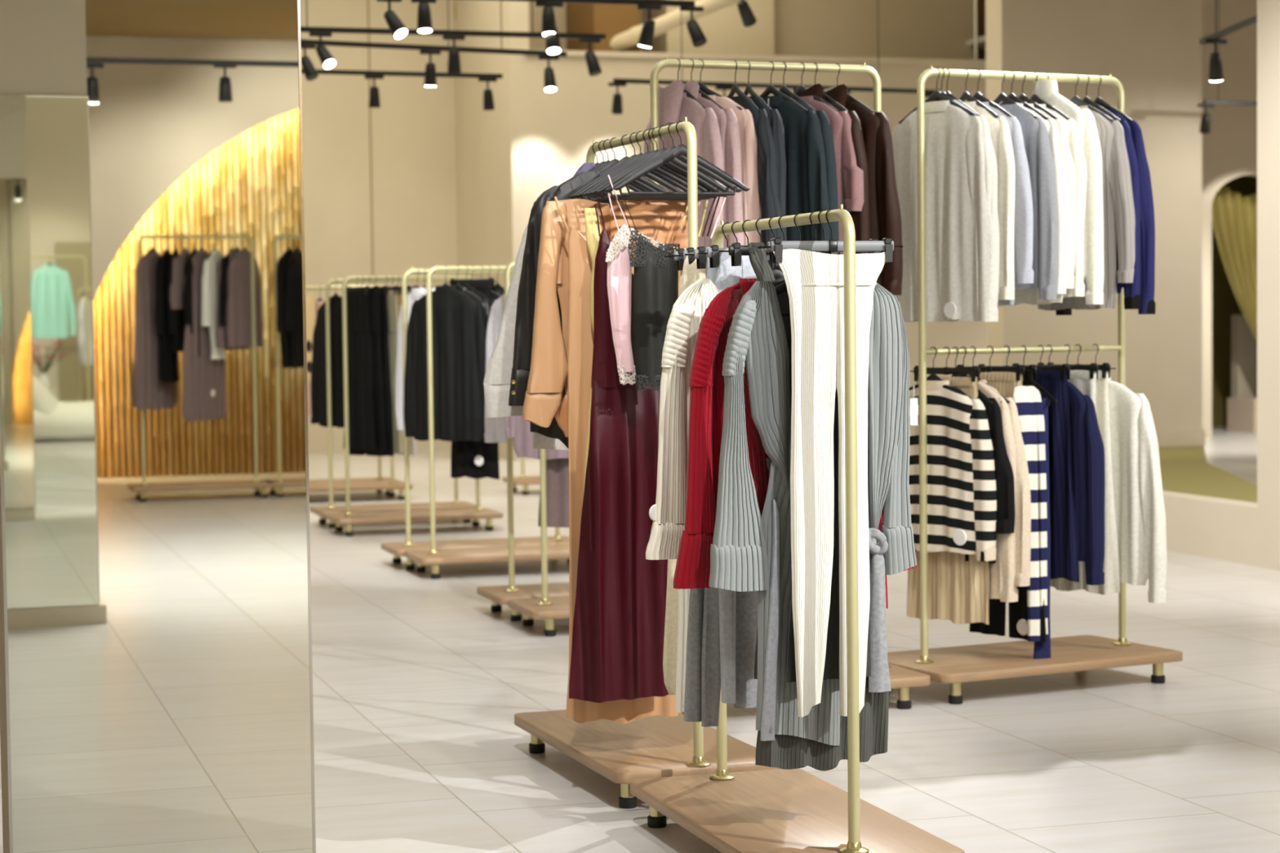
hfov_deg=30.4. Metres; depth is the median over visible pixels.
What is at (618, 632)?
dress
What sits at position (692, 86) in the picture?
hood
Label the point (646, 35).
track spotlight
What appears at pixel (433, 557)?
clothes rack
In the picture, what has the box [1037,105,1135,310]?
jumper
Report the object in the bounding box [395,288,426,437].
shirt
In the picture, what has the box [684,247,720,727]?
sweatpants
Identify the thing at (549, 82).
track spotlight
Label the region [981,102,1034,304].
jumper
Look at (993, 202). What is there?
jumper
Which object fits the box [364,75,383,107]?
track spotlight
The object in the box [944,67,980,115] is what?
clothes hanger
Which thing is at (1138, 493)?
pullover
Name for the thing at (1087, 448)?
sweater
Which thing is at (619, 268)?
camisole
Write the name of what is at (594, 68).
track spotlight
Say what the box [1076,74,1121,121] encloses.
clothes hanger
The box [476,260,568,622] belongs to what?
clothes rack
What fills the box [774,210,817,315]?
clothes hanger
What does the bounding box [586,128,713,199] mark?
clothes hanger
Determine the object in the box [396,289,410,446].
trousers
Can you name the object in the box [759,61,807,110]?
clothes hanger
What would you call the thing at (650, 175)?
clothes hanger
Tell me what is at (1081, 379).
skirt
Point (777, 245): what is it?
hanger
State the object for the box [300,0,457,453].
wall
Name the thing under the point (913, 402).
tag
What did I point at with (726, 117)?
hoodie
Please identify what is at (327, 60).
track spotlight
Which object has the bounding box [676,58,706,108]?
clothes hanger
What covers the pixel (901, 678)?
clothes rack
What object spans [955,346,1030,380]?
hanger
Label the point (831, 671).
skirt
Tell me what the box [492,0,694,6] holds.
ceiling track
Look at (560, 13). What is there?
wall
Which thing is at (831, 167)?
jumper
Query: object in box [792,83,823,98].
hood
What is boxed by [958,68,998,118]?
clothes hanger
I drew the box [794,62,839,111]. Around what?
clothes hanger
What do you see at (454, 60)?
track spotlight
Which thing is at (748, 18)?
track spotlight
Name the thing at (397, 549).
clothes rack
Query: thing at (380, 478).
clothes rack
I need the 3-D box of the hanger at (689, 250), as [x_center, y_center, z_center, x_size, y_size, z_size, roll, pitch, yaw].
[0.267,-0.497,6.444,0.362,0.132,0.029,-1,3,-15]
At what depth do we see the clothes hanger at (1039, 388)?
8.92 m
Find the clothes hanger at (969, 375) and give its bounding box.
[968,346,1009,404]
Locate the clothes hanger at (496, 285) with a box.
[494,265,502,287]
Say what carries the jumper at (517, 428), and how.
hanging from the clothes hanger
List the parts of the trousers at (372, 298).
trouser leg, waist panel, trouser leg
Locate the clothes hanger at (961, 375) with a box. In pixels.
[959,346,1002,402]
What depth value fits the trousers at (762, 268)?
6.06 m
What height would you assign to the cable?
1.080 m
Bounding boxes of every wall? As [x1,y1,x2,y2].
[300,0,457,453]
[453,0,534,461]
[528,1,644,52]
[528,55,987,460]
[773,0,973,59]
[985,0,1202,447]
[1162,490,1257,566]
[1201,0,1257,437]
[1211,175,1257,426]
[1257,0,1279,570]
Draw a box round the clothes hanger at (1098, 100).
[1093,75,1133,120]
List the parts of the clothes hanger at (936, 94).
hanger arm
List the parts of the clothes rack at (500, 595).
rail frame, board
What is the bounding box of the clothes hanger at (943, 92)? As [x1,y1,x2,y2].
[933,67,977,115]
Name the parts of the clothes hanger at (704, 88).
hanger arm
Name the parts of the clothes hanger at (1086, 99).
hanger arm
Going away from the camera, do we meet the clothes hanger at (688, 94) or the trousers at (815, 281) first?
the trousers at (815, 281)
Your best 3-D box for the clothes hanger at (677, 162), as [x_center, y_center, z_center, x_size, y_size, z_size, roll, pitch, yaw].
[0.072,-0.792,7.035,0.424,0.216,0.013,-1,3,-17]
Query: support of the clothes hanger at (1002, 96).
hanging from the clothes rack at (953, 666)
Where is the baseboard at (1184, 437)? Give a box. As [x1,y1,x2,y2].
[1155,429,1204,447]
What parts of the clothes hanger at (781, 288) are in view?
hanger arm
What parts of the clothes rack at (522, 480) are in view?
board, rail frame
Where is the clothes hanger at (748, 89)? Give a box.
[743,60,758,96]
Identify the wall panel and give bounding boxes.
[977,0,986,59]
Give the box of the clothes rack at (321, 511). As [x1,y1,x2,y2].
[309,277,475,528]
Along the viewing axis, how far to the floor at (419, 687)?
8.36 m
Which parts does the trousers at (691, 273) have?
trouser leg, waist panel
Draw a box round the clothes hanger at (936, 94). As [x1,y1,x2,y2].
[898,67,972,124]
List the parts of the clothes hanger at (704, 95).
hanger arm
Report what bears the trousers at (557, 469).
hanging from the hanger
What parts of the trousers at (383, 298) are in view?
waist panel, trouser leg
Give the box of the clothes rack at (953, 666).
[887,65,1182,704]
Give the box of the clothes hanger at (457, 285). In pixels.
[453,265,483,302]
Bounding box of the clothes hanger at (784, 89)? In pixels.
[778,62,815,111]
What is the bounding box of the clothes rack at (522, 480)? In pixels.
[502,457,540,494]
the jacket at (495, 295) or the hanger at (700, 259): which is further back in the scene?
the jacket at (495, 295)
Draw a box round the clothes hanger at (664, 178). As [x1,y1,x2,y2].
[568,132,687,202]
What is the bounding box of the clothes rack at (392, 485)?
[305,284,413,500]
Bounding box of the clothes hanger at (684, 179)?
[581,128,706,200]
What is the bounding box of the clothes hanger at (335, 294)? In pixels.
[332,278,342,298]
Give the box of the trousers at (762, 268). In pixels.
[747,242,775,679]
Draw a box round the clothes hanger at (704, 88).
[697,58,742,110]
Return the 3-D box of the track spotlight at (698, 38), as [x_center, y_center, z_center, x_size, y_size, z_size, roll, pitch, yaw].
[0.358,-2.663,15.663,0.166,0.273,0.144,-1,3,-17]
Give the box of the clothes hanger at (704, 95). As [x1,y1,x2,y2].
[689,58,723,109]
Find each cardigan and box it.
[673,278,917,608]
[708,280,916,771]
[728,94,782,279]
[747,95,786,270]
[977,382,1017,602]
[979,379,1031,586]
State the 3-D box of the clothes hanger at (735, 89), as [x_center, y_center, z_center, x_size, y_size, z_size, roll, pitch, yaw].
[0.343,-1.212,8.472,0.013,0.212,0.380,-2,3,-21]
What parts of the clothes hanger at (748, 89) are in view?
hanger arm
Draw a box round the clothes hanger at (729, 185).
[604,123,742,196]
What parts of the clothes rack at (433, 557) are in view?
rail frame, board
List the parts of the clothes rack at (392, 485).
board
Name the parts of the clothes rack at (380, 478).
board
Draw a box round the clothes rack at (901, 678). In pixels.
[649,55,930,714]
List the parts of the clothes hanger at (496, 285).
hanger arm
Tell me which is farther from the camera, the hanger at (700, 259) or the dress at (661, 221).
the dress at (661, 221)
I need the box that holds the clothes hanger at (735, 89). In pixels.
[726,60,746,97]
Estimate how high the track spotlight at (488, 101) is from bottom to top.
0.276 m
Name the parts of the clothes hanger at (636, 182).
hanger arm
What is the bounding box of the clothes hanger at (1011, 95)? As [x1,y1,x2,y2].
[998,71,1048,119]
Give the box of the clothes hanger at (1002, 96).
[992,71,1038,118]
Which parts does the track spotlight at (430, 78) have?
stem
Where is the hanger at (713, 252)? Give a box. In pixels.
[697,217,768,267]
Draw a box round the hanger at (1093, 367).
[1036,344,1103,378]
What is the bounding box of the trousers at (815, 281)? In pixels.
[773,248,885,717]
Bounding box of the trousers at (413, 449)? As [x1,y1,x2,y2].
[394,290,417,455]
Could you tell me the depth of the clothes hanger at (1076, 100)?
9.07 m
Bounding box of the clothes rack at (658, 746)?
[514,116,779,808]
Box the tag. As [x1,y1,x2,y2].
[909,384,917,425]
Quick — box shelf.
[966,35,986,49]
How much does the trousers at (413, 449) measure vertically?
1.120 m
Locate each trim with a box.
[367,0,373,284]
[525,48,986,65]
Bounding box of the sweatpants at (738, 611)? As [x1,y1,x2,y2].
[715,248,758,708]
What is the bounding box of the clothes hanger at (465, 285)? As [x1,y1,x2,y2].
[462,265,490,302]
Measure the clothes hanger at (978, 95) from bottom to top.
0.212 m
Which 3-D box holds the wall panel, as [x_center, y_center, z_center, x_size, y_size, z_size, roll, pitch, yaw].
[4.412,-4.669,26.989,1.568,2.358,0.150,-1,3,-17]
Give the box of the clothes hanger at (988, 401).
[951,346,993,404]
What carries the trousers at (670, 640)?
hanging from the hanger at (680, 261)
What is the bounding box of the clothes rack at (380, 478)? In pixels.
[305,288,399,495]
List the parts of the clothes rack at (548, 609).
board, rail frame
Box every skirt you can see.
[450,282,499,479]
[786,377,871,682]
[906,376,989,625]
[967,371,1022,399]
[1034,368,1079,582]
[1050,369,1119,595]
[1067,369,1096,408]
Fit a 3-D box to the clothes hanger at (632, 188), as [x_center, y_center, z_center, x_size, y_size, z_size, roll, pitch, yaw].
[-0.137,-0.817,7.647,0.424,0.216,0.013,-1,3,-12]
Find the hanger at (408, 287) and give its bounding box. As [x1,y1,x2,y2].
[397,275,411,293]
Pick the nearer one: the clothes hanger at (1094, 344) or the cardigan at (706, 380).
the cardigan at (706, 380)
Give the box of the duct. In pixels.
[610,0,740,50]
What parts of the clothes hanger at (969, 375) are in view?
hanger arm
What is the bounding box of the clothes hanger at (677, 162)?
[595,124,731,198]
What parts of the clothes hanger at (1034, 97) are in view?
hanger arm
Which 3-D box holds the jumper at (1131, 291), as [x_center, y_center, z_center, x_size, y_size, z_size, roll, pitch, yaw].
[1.745,-0.846,9.142,0.093,0.785,0.524,-2,3,-31]
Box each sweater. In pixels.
[645,278,718,559]
[745,280,791,488]
[867,282,903,529]
[909,380,996,560]
[997,79,1104,306]
[1067,381,1105,585]
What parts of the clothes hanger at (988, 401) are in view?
hanger arm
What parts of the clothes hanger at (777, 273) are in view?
hanger arm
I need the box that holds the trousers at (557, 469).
[537,457,568,528]
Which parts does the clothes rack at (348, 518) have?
rail frame, board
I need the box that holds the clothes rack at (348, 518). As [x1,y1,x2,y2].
[324,273,502,536]
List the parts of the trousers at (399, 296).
waist panel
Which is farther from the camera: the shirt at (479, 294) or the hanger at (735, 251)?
the shirt at (479, 294)
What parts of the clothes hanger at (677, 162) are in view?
hanger arm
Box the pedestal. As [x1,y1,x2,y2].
[1226,396,1257,433]
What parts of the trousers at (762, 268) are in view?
trouser leg, waist panel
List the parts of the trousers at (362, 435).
trouser leg, waist panel, trouser leg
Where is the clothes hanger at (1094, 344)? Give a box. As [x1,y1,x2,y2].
[1093,343,1113,381]
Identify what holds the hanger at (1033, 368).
hanging from the clothes rack at (953, 666)
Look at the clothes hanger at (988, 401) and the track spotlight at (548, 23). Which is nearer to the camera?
the clothes hanger at (988, 401)
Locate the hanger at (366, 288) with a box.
[346,276,371,294]
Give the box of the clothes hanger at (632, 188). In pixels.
[533,142,642,208]
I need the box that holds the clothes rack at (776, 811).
[630,204,964,852]
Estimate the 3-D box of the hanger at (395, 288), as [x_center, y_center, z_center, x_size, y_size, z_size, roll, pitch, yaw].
[-1.726,-0.963,16.015,0.029,0.132,0.362,-3,3,-36]
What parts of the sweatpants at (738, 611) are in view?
trouser leg, waist panel, trouser leg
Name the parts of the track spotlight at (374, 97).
stem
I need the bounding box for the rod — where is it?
[973,0,977,59]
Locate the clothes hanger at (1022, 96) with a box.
[1017,71,1058,119]
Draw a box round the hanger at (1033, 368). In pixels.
[977,345,1041,380]
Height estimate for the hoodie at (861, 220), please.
0.828 m
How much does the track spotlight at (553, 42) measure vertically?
0.340 m
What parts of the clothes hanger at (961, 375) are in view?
hanger arm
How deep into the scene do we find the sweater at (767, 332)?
5.83 m
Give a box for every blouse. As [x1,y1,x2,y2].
[573,162,595,176]
[646,94,761,245]
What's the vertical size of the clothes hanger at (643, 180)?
0.216 m
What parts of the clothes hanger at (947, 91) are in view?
hanger arm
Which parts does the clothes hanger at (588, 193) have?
hanger arm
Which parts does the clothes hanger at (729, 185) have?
hanger arm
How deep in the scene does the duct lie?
24.31 m
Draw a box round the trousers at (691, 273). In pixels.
[675,253,706,712]
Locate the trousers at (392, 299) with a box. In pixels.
[386,289,404,453]
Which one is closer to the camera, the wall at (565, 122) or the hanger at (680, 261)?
the hanger at (680, 261)
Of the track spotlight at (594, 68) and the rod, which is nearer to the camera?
the track spotlight at (594, 68)
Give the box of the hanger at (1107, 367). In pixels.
[1047,344,1115,378]
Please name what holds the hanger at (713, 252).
hanging from the clothes rack at (776, 811)
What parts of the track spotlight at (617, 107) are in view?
stem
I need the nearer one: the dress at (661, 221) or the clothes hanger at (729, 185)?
the clothes hanger at (729, 185)
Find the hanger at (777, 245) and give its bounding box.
[760,208,902,262]
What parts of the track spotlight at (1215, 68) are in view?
stem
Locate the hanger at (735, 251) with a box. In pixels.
[719,214,839,266]
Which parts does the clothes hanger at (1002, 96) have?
hanger arm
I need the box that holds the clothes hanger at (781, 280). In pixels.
[771,213,803,283]
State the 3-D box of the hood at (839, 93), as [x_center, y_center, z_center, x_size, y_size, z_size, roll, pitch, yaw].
[0.696,-1.159,8.598,0.066,0.172,0.170,-3,3,-39]
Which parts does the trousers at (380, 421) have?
waist panel, trouser leg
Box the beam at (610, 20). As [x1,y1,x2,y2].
[566,2,639,52]
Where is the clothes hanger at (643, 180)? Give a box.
[595,137,668,205]
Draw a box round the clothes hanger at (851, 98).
[835,63,875,112]
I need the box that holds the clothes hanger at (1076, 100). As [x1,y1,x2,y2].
[1069,74,1114,121]
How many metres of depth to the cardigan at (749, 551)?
5.88 m
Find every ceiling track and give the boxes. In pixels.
[300,0,605,39]
[301,0,502,78]
[301,0,566,57]
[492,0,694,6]
[613,0,941,93]
[1199,0,1257,44]
[1203,0,1257,105]
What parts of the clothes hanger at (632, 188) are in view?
hanger arm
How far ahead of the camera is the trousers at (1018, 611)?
8.99 m
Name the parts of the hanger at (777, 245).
slide rod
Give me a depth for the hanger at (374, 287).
15.87 m
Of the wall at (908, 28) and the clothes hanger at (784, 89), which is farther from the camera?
the wall at (908, 28)
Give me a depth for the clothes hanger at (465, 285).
13.28 m
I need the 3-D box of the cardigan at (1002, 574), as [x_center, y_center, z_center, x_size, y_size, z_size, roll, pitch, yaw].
[1.230,0.237,8.939,0.091,0.819,0.519,-3,3,-37]
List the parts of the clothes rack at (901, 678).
rail frame, board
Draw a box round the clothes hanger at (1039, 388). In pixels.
[1021,345,1057,405]
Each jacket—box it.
[310,296,344,427]
[403,285,486,441]
[456,287,490,330]
[489,288,501,300]
[497,287,504,292]
[508,171,609,448]
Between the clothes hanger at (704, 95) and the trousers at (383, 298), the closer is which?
the clothes hanger at (704, 95)
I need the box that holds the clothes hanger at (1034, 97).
[1029,71,1070,119]
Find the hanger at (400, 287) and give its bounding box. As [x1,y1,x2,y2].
[391,275,401,294]
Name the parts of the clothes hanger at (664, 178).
hanger arm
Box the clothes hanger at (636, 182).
[591,138,657,206]
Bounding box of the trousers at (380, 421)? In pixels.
[364,290,386,453]
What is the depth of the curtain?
27.71 m
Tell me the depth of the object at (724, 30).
25.36 m
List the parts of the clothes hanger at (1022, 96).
hanger arm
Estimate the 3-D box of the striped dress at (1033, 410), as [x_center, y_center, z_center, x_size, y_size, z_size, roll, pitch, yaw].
[1.486,0.369,8.871,0.062,1.048,0.194,2,4,43]
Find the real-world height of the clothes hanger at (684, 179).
0.216 m
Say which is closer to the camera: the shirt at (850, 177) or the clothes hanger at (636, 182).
the clothes hanger at (636, 182)
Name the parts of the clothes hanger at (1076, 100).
hanger arm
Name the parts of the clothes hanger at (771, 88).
hanger arm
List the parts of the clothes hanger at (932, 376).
hanger arm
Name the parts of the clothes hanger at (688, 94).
hanger arm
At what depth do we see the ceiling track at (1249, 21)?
15.28 m
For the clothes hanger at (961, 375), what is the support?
hanging from the clothes rack at (953, 666)
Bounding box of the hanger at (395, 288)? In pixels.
[385,275,399,294]
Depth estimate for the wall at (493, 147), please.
24.75 m
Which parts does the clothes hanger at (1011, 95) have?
hanger arm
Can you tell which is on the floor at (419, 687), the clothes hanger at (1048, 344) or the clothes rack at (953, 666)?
the clothes rack at (953, 666)
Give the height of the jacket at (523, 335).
0.871 m
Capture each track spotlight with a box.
[301,44,318,80]
[309,31,335,68]
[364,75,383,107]
[376,0,407,38]
[410,0,436,32]
[419,49,440,86]
[442,35,465,72]
[478,77,497,110]
[535,1,559,35]
[537,55,559,91]
[545,1,563,53]
[578,38,601,75]
[608,82,626,114]
[637,4,661,48]
[679,5,706,47]
[715,85,732,97]
[737,0,756,26]
[924,93,931,97]
[1197,103,1213,133]
[1203,38,1226,81]
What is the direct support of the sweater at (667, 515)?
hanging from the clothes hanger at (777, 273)
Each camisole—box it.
[605,174,725,385]
[613,186,679,391]
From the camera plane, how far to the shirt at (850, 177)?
8.39 m
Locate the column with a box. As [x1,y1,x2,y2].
[0,459,9,852]
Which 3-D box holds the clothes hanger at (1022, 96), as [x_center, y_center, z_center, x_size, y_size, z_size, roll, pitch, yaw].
[1.461,-1.250,8.993,0.013,0.212,0.380,-2,3,-34]
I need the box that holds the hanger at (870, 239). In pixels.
[757,209,879,262]
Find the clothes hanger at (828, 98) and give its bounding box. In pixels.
[813,62,848,111]
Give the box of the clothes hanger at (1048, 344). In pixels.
[1046,344,1087,399]
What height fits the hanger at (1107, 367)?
0.132 m
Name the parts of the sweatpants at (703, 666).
trouser leg, waist panel, trouser leg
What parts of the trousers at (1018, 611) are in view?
trouser leg, trouser leg, waist panel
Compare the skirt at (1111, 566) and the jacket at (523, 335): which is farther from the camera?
the skirt at (1111, 566)
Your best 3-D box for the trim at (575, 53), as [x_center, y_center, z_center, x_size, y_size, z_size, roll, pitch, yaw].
[2.392,-3.908,25.171,7.530,0.050,0.300,-1,3,-17]
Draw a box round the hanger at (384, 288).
[374,275,389,294]
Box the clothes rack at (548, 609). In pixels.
[507,448,569,636]
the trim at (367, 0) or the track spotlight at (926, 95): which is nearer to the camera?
the track spotlight at (926, 95)
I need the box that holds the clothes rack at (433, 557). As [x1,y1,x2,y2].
[404,263,568,579]
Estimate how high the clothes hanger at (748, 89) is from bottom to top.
0.212 m
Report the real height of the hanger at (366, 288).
0.132 m
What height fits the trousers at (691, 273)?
1.257 m
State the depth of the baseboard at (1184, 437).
22.84 m
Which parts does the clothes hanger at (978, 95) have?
hanger arm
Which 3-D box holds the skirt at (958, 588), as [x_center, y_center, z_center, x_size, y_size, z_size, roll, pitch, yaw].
[1.163,0.277,8.900,0.061,0.930,0.400,-3,4,-45]
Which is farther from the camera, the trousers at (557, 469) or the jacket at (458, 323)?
the jacket at (458, 323)
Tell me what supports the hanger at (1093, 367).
hanging from the clothes rack at (953, 666)
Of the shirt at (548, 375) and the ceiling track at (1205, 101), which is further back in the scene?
the ceiling track at (1205, 101)
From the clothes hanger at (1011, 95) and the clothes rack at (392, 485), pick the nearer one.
the clothes hanger at (1011, 95)
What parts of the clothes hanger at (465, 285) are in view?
hanger arm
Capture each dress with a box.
[554,195,701,724]
[568,196,719,702]
[583,200,708,491]
[1013,386,1051,659]
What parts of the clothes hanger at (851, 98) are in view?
hanger arm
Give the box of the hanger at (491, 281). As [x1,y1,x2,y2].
[446,265,497,288]
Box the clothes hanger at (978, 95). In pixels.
[967,69,1013,116]
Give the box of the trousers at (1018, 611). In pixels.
[968,371,1046,641]
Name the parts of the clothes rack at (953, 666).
rail frame, rail, board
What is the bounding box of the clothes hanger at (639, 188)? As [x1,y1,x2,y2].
[588,140,648,207]
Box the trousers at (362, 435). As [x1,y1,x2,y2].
[343,290,375,450]
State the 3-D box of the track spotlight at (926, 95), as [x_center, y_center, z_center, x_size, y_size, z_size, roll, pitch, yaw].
[2.706,-2.952,21.878,0.160,0.276,0.135,-1,3,-17]
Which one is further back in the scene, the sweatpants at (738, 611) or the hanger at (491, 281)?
the hanger at (491, 281)
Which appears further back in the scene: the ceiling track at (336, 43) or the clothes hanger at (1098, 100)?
the ceiling track at (336, 43)
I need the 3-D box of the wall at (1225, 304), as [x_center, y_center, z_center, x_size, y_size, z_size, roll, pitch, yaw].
[7.608,-3.005,29.685,5.564,6.000,0.100,-1,3,-17]
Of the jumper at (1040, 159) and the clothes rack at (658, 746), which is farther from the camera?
the jumper at (1040, 159)
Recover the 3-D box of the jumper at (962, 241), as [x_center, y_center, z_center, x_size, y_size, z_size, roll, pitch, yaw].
[1.119,-0.805,8.828,0.101,0.825,0.528,-3,3,-41]
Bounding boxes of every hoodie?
[683,80,744,247]
[792,83,870,253]
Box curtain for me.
[1211,186,1257,341]
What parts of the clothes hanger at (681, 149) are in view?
hanger arm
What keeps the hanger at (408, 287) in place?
hanging from the clothes rack at (348, 518)
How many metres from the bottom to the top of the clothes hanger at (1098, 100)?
0.212 m
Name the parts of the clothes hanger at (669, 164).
hanger arm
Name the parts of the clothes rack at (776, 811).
rail frame, board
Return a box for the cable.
[447,1,456,66]
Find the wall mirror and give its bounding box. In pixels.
[0,0,315,852]
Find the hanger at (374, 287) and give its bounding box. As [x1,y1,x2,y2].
[347,275,379,294]
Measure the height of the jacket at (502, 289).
0.685 m
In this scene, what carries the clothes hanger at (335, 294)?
hanging from the clothes rack at (321, 511)
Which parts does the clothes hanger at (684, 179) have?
hanger arm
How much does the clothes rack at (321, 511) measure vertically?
1.752 m
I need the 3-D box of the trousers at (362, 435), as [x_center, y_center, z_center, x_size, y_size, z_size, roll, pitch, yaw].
[-1.911,-0.382,15.983,0.058,1.080,0.400,-3,3,-38]
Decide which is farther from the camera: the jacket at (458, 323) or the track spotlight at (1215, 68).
the track spotlight at (1215, 68)
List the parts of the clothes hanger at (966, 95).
hanger arm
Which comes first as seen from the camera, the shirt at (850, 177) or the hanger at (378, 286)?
the shirt at (850, 177)
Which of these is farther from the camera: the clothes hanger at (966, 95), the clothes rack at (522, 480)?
the clothes rack at (522, 480)
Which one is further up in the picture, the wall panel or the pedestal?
the wall panel
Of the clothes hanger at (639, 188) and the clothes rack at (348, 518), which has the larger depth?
the clothes rack at (348, 518)
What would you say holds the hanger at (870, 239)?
hanging from the clothes rack at (776, 811)
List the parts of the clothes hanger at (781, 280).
hanger arm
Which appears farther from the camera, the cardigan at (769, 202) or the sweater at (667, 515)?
the cardigan at (769, 202)
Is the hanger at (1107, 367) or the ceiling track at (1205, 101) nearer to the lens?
the hanger at (1107, 367)
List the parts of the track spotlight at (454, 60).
stem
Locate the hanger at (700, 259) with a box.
[684,219,769,268]
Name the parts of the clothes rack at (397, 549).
board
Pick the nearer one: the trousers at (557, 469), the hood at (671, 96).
the hood at (671, 96)
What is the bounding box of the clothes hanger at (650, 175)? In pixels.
[599,134,683,203]
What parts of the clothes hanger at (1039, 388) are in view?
hanger arm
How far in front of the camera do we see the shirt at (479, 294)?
13.19 m
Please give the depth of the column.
5.24 m
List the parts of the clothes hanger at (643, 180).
hanger arm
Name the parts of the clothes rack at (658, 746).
rail frame, board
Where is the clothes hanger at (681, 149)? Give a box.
[613,120,750,195]
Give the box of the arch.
[1231,315,1257,397]
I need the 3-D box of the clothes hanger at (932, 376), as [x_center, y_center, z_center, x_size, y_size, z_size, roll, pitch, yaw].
[1.103,-0.185,8.851,0.410,0.230,0.013,2,4,43]
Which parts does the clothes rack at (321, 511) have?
board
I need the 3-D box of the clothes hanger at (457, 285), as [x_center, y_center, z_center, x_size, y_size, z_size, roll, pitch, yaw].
[-1.031,-0.794,13.269,0.410,0.230,0.013,1,3,40]
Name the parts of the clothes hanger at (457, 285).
hanger arm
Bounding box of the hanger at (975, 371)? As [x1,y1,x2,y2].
[910,346,985,382]
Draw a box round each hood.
[657,79,684,126]
[683,80,699,98]
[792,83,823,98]
[823,84,848,107]
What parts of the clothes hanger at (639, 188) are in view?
hanger arm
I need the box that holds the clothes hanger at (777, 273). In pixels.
[756,216,783,280]
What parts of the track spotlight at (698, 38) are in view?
stem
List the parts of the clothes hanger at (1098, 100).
hanger arm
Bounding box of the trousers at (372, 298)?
[349,290,384,456]
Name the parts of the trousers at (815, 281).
trouser leg, trouser leg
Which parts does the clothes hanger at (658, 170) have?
hanger arm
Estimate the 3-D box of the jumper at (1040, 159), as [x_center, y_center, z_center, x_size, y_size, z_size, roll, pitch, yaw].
[1.384,-0.852,8.967,0.100,0.741,0.528,-2,3,-34]
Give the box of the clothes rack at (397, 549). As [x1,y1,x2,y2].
[381,266,568,570]
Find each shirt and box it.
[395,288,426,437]
[466,287,494,308]
[483,224,568,449]
[484,293,513,443]
[490,287,504,295]
[522,199,610,437]
[643,79,724,273]
[760,94,829,240]
[800,95,863,254]
[823,84,902,295]
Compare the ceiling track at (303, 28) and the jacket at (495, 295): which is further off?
the ceiling track at (303, 28)
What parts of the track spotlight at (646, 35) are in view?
stem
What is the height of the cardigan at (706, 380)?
0.855 m
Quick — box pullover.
[1049,377,1167,603]
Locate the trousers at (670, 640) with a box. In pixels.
[662,248,686,695]
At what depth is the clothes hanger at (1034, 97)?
8.97 m
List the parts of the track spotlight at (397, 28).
stem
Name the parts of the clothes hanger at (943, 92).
hanger arm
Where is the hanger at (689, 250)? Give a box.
[674,221,781,269]
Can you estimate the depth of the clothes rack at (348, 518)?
15.97 m
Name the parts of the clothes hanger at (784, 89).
hanger arm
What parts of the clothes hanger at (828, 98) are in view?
hanger arm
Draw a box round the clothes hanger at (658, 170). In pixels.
[573,130,702,201]
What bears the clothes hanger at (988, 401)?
hanging from the clothes rack at (953, 666)
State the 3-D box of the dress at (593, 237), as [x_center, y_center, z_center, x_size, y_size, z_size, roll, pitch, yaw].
[0.014,-0.164,7.099,0.414,1.037,0.038,-1,3,-17]
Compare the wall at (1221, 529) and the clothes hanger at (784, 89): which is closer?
the clothes hanger at (784, 89)
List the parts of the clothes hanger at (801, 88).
hanger arm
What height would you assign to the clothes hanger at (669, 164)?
0.216 m
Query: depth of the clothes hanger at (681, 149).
6.88 m
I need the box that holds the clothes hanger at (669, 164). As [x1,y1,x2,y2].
[590,126,722,199]
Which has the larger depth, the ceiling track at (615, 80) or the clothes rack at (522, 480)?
the ceiling track at (615, 80)
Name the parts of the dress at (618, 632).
skirt panel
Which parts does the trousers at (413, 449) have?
trouser leg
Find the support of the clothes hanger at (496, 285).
hanging from the clothes rack at (433, 557)
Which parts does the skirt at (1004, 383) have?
panel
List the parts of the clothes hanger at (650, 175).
hanger arm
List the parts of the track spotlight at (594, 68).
stem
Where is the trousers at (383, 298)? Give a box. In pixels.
[364,290,394,456]
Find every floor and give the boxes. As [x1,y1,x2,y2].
[0,426,1279,852]
[1158,445,1257,502]
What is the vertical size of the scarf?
0.718 m
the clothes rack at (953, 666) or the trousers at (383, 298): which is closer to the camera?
the clothes rack at (953, 666)
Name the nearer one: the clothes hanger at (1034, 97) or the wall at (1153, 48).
the clothes hanger at (1034, 97)
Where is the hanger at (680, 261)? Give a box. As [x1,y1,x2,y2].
[664,222,779,270]
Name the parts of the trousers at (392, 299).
waist panel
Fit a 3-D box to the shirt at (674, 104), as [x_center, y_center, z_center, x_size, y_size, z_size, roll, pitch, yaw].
[0.119,-0.856,8.416,0.111,0.748,0.580,-2,3,-29]
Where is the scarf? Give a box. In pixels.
[305,293,315,382]
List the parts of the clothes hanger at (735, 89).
hanger arm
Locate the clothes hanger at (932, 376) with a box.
[915,346,972,398]
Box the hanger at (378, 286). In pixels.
[358,275,381,294]
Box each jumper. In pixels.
[504,415,568,459]
[787,95,839,240]
[892,100,999,322]
[963,101,1015,299]
[964,389,1015,564]
[978,115,991,201]
[979,115,997,227]
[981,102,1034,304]
[997,103,1075,305]
[998,103,1058,299]
[1016,102,1068,293]
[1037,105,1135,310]
[1039,103,1086,297]
[1050,106,1141,310]
[1055,106,1155,315]
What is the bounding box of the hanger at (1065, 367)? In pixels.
[1012,344,1075,379]
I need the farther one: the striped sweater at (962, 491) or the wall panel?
the wall panel
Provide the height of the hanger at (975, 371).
0.132 m
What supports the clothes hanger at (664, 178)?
hanging from the clothes rack at (658, 746)
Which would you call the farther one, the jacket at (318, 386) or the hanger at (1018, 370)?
the jacket at (318, 386)

